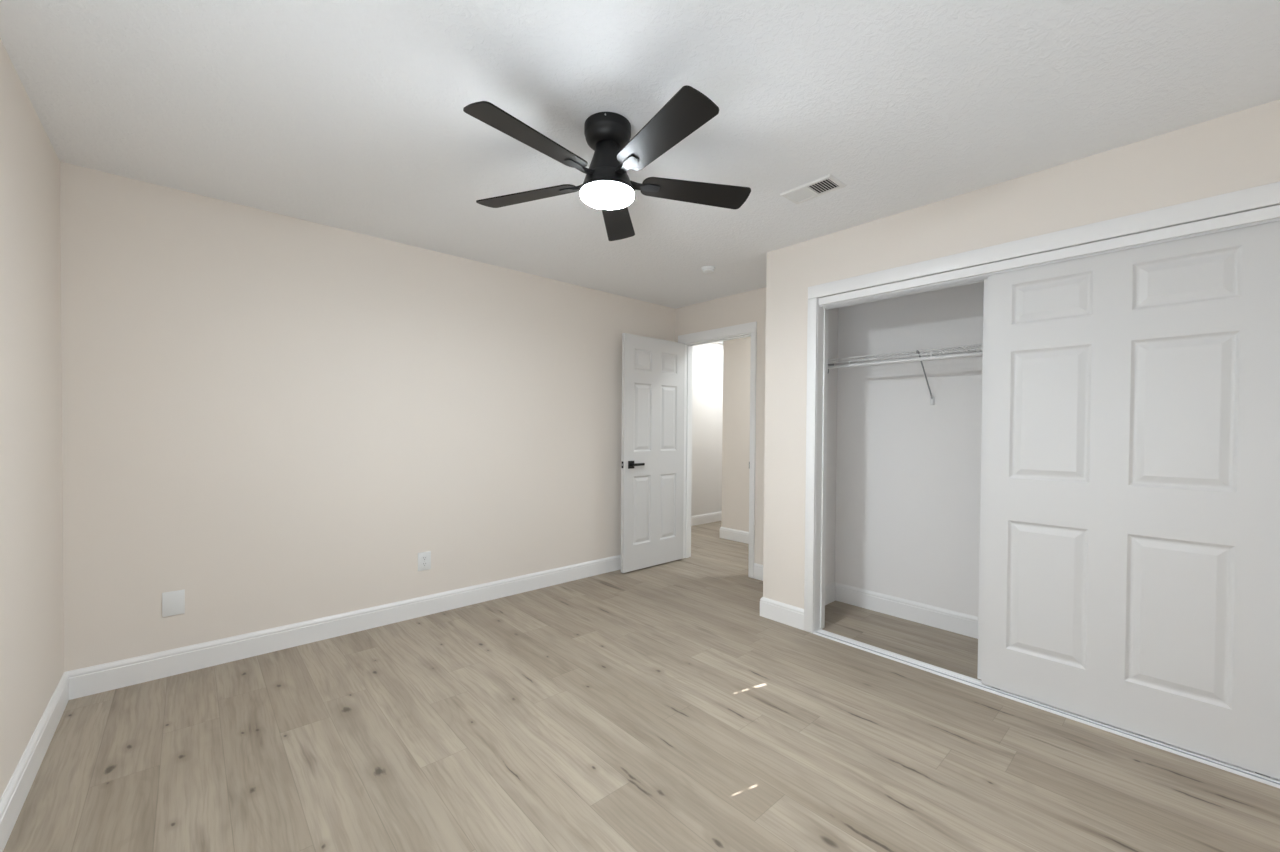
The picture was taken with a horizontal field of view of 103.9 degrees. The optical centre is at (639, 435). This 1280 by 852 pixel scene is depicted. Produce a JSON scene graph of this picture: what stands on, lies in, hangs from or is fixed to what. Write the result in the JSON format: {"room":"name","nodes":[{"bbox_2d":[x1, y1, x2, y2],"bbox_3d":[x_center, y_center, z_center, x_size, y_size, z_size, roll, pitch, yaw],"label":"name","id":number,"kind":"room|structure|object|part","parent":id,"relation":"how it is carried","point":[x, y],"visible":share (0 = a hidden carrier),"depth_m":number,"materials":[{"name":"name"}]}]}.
{"room":"empty bedroom","nodes":[
{"label":"empty bedroom","id":0,"kind":"room"},
{"bbox_2d":[0,38,63,798],"bbox_3d":[-1.266,0.016,0.682,0.120,2.440,4.409,0,1,-42],"label":"wall","id":1,"kind":"structure","parent":0,"point":[31,472],"depth_m":1.78,"materials":[{"name":"beige paint"}]},
{"bbox_2d":[0,672,68,851],"bbox_3d":[-1.224,1.171,0.743,0.015,0.128,4.169,0,1,-42],"label":"baseboard","id":2,"kind":"structure","parent":1,"relation":"attached to","point":[13,798],"depth_m":1.74,"materials":[{"name":"white paint"}]},
{"bbox_2d":[60,162,675,671],"bbox_3d":[-1.179,-0.023,3.649,3.984,2.440,0.120,0,1,-42],"label":"wall","id":3,"kind":"structure","parent":0,"point":[269,418],"depth_m":2.88,"materials":[{"name":"beige paint"}]},
{"bbox_2d":[162,589,184,616],"bbox_3d":[-2.350,0.843,2.524,0.084,0.122,0.007,0,1,-42],"label":"blank wall plate","id":4,"kind":"object","parent":3,"relation":"attached to","point":[173,602],"visible":1,"depth_m":2.52,"materials":[{"name":"white plastic"}]},
{"bbox_2d":[65,555,620,699],"bbox_3d":[-1.142,1.134,3.614,3.984,0.128,0.015,0,1,-42],"label":"baseboard","id":5,"kind":"structure","parent":3,"relation":"attached to","point":[91,680],"depth_m":2.88,"materials":[{"name":"white paint"}]},
{"bbox_2d":[418,551,430,570],"bbox_3d":[-1.439,0.836,3.345,0.084,0.122,0.008,0,1,-42],"label":"wall outlet","id":6,"kind":"object","parent":3,"relation":"attached to","point":[424,558],"visible":1,"depth_m":3.34,"materials":[{"name":"white plastic"}]},
{"bbox_2d":[0,0,1279,343],"bbox_3d":[1.034,-1.283,3.366,7.500,0.120,5.712,0,1,-42],"label":"ceiling","id":7,"kind":"structure","parent":0,"point":[349,115],"depth_m":1.79,"materials":[{"name":"white paint"}]},
{"bbox_2d":[463,85,750,240],"bbox_3d":[-0.130,-1.067,1.934,1.138,0.290,1.142,0,1,-42],"label":"ceiling fan","id":8,"kind":"object","parent":7,"relation":"hanging from","point":[607,186],"visible":1,"depth_m":1.88,"materials":[{"name":"black metal"}]},
{"bbox_3d":[-0.361,-0.997,1.681,0.138,0.006,0.457,16,11,38],"label":"blade","id":9,"kind":"part","parent":8,"relation":"part of","materials":[{"name":"black wood"}]},
{"bbox_3d":[-0.468,-1.003,2.098,0.457,0.006,0.138,1,13,22],"label":"blade","id":10,"kind":"part","parent":8,"relation":"part of","materials":[{"name":"black wood"}]},
{"bbox_3d":[-0.105,-1.004,2.329,0.138,0.006,0.456,-12,0,4],"label":"blade","id":11,"kind":"part","parent":8,"relation":"part of","materials":[{"name":"black wood"}]},
{"bbox_3d":[0.069,-0.994,1.654,0.138,0.006,0.456,14,-7,-32],"label":"blade","id":12,"kind":"part","parent":8,"relation":"part of","materials":[{"name":"black wood"}]},
{"bbox_3d":[0.227,-0.998,2.055,0.457,0.006,0.138,0,-11,-14],"label":"blade","id":13,"kind":"part","parent":8,"relation":"part of","materials":[{"name":"black wood"}]},
{"bbox_2d":[702,266,714,273],"bbox_3d":[0.502,-1.213,3.675,0.100,0.036,0.100,0,1,-42],"label":"smoke detector","id":14,"kind":"object","parent":7,"relation":"attached to","point":[706,269],"visible":1,"depth_m":3.64,"materials":[{"name":"white plastic"}]},
{"bbox_2d":[780,174,846,203],"bbox_3d":[0.849,-1.209,2.467,0.160,0.008,0.270,0,1,-42],"label":"ceiling vent","id":15,"kind":"object","parent":7,"relation":"in","point":[826,184],"visible":1,"depth_m":2.45,"materials":[{"name":"white metal"}]},
{"bbox_2d":[3,521,1279,851],"bbox_3d":[1.015,1.266,3.400,7.500,0.100,5.712,0,1,-42],"label":"floor","id":16,"kind":"structure","parent":0,"point":[656,708],"depth_m":1.95,"materials":[{"name":"beige laminate"}]},
{"bbox_2d":[813,629,1279,788],"bbox_3d":[1.706,1.230,2.456,0.092,0.008,1.801,0,1,-42],"label":"door track","id":17,"kind":"object","parent":16,"relation":"on","point":[973,682],"visible":0.94,"depth_m":2.26,"materials":[{"name":"white metal"}]},
{"bbox_2d":[691,342,722,515],"bbox_3d":[0.833,-0.050,6.734,2.896,2.440,0.120,0,1,-42],"label":"wall","id":18,"kind":"structure","parent":0,"point":[707,371],"depth_m":6.71,"materials":[{"name":"white paint"}]},
{"bbox_2d":[691,511,721,525],"bbox_3d":[0.870,1.107,6.699,2.896,0.128,0.015,0,1,-42],"label":"baseboard","id":19,"kind":"structure","parent":18,"relation":"attached to","point":[715,516],"depth_m":6.71,"materials":[{"name":"white paint"}]},
{"bbox_2d":[722,337,750,531],"bbox_3d":[3.163,-0.008,4.834,1.980,2.440,4.400,0,1,-42],"label":"wall","id":20,"kind":"structure","parent":0,"point":[736,352],"depth_m":5.66,"materials":[{"name":"beige paint"}]},
{"bbox_2d":[720,527,748,543],"bbox_3d":[2.410,1.152,4.187,0.015,0.128,4.415,0,1,-42],"label":"baseboard","id":21,"kind":"structure","parent":20,"relation":"attached to","point":[725,533],"depth_m":5.66,"materials":[{"name":"white paint"}]},
{"bbox_2d":[675,281,983,616],"bbox_3d":[1.465,-0.006,3.781,0.120,2.440,5.112,0,1,-42],"label":"wall","id":22,"kind":"structure","parent":0,"point":[908,468],"depth_m":3.36,"materials":[{"name":"white paint"}]},
{"bbox_2d":[621,333,684,572],"bbox_3d":[0.127,0.149,4.572,0.767,2.066,0.139,0,1,-42],"label":"door","id":23,"kind":"structure","parent":22,"relation":"in","point":[653,369],"depth_m":4.53,"materials":[{"name":"white paint"}]},
{"bbox_3d":[-0.076,0.250,4.360,0.067,0.067,0.008,0,1,-42],"label":"handle","id":24,"kind":"part","parent":23,"relation":"part of","materials":[{"name":"black metal"}]},
{"bbox_3d":[-0.019,0.249,4.377,0.125,0.022,0.045,0,1,-42],"label":"lever","id":25,"kind":"part","parent":23,"relation":"part of","materials":[{"name":"black metal"}]},
{"bbox_2d":[678,322,756,577],"bbox_3d":[0.724,0.115,4.602,0.158,2.166,0.920,0,1,-42],"label":"door frame","id":26,"kind":"structure","parent":22,"relation":"attached to","point":[745,330],"depth_m":4.57,"materials":[{"name":"white paint"}]},
{"bbox_2d":[754,563,762,580],"bbox_3d":[1.149,1.145,4.038,0.015,0.128,0.545,0,1,-42],"label":"baseboard","id":27,"kind":"structure","parent":22,"relation":"attached to","point":[758,568],"depth_m":4.20,"materials":[{"name":"white paint"}]},
{"bbox_2d":[828,343,982,404],"bbox_3d":[2.087,-0.356,2.763,0.318,0.327,2.234,0,1,-42],"label":"closet shelf","id":28,"kind":"object","parent":22,"relation":"attached to","point":[968,353],"visible":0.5,"depth_m":3.12,"materials":[{"name":"white metal"}]},
{"bbox_3d":[1.983,-0.453,2.665,0.021,0.021,2.230,0,1,-42],"label":"hanging rod","id":29,"kind":"part","parent":28,"relation":"part of","materials":[{"name":"white plastic"}]},
{"bbox_2d":[835,582,977,638],"bbox_3d":[2.190,1.167,2.883,0.015,0.128,2.239,0,1,-42],"label":"baseboard","id":30,"kind":"structure","parent":22,"relation":"attached to","point":[953,621],"depth_m":3.32,"materials":[{"name":"white paint"}]},
{"bbox_2d":[825,308,837,585],"bbox_3d":[1.921,0.011,2.766,0.563,2.440,2.039,0,1,-42],"label":"wall","id":31,"kind":"structure","parent":0,"point":[832,313],"depth_m":3.65,"materials":[{"name":"white paint"}]},
{"bbox_2d":[825,582,835,604],"bbox_3d":[1.246,1.152,3.529,0.553,0.128,0.015,0,1,-42],"label":"baseboard","id":32,"kind":"structure","parent":31,"relation":"attached to","point":[830,590],"depth_m":3.65,"materials":[{"name":"white paint"}]},
{"bbox_2d":[763,99,1279,608],"bbox_3d":[1.986,0.014,2.606,0.683,2.440,2.669,0,1,-42],"label":"wall","id":33,"kind":"structure","parent":0,"point":[1240,150],"depth_m":2.51,"materials":[{"name":"beige paint"}]},
{"bbox_2d":[760,597,803,629],"bbox_3d":[0.924,1.153,3.267,0.015,0.128,0.328,0,1,-42],"label":"baseboard","id":34,"kind":"structure","parent":33,"relation":"attached to","point":[787,614],"depth_m":3.25,"materials":[{"name":"white paint"}]},
{"bbox_2d":[977,278,987,678],"bbox_3d":[2.034,0.227,2.164,0.030,2.016,0.950,0,1,-42],"label":"door","id":35,"kind":"structure","parent":33,"relation":"in","point":[985,305],"depth_m":2.50,"materials":[{"name":"white paint"}]},
{"bbox_2d":[804,181,1279,632],"bbox_3d":[1.737,0.162,2.454,0.146,2.144,1.939,0,1,-42],"label":"trim","id":36,"kind":"structure","parent":33,"relation":"attached to","point":[1268,195],"depth_m":2.82,"materials":[{"name":"white paint"}]},
{"bbox_2d":[819,205,1279,309],"bbox_3d":[1.735,-0.807,2.442,0.109,0.058,1.801,0,1,-42],"label":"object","id":37,"kind":"object","parent":33,"relation":"attached to","point":[975,274],"visible":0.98,"depth_m":2.25,"materials":[{"name":"white paint"}]},
{"bbox_2d":[981,220,1279,779],"bbox_3d":[2.014,0.227,2.127,0.030,2.016,0.925,0,1,-42],"label":"door","id":38,"kind":"structure","parent":33,"relation":"in","point":[1131,559],"depth_m":2.05,"materials":[{"name":"white paint"}]}
]}

